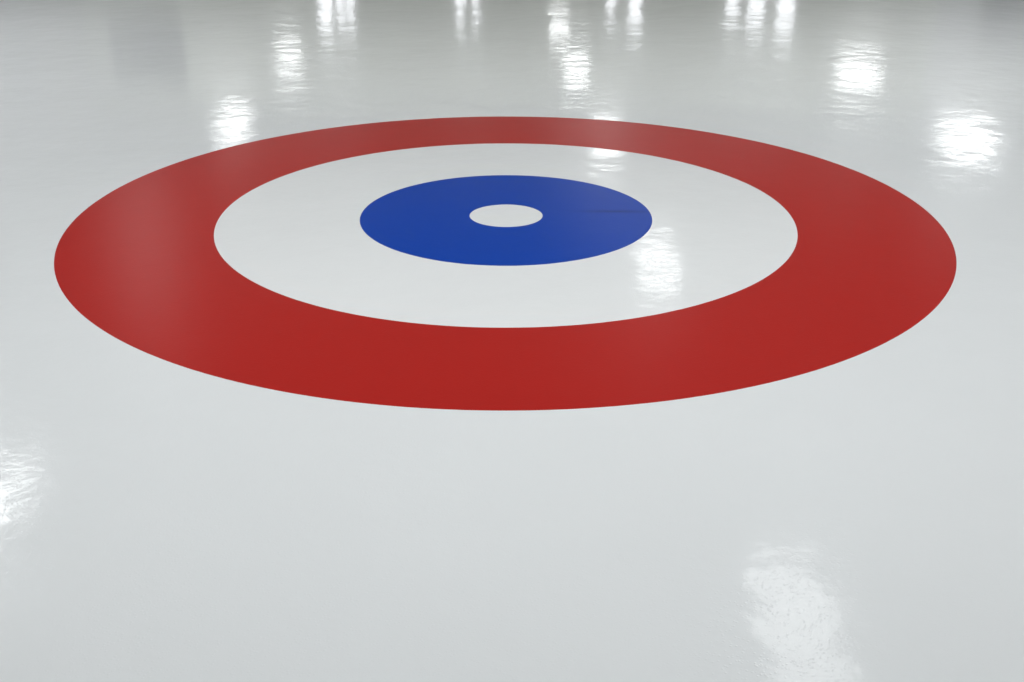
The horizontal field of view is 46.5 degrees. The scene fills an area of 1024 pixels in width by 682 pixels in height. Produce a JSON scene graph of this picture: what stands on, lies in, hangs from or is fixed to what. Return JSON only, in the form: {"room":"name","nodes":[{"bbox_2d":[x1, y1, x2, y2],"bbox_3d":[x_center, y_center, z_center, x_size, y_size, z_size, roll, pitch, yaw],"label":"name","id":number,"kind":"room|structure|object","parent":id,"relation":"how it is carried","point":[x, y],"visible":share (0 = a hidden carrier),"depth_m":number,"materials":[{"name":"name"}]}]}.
{"room":"ice rink","nodes":[
{"label":"ice rink","id":0,"kind":"room"},
{"bbox_2d":[0,0,1023,681],"bbox_3d":[1.131,-5.154,15.627,32.000,0.060,49.000,0,24,1],"label":"floor","id":1,"kind":"structure","parent":0,"point":[859,518],"depth_m":3.31,"materials":[{"name":"white ice"}]},
{"bbox_2d":[54,116,956,410],"bbox_3d":[-0.025,-0.525,5.116,3.658,0.030,3.658,0,24,1],"label":"house","id":2,"kind":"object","parent":1,"relation":"in","point":[499,263],"visible":0.98,"depth_m":4.59,"materials":[{"name":"red paint"}]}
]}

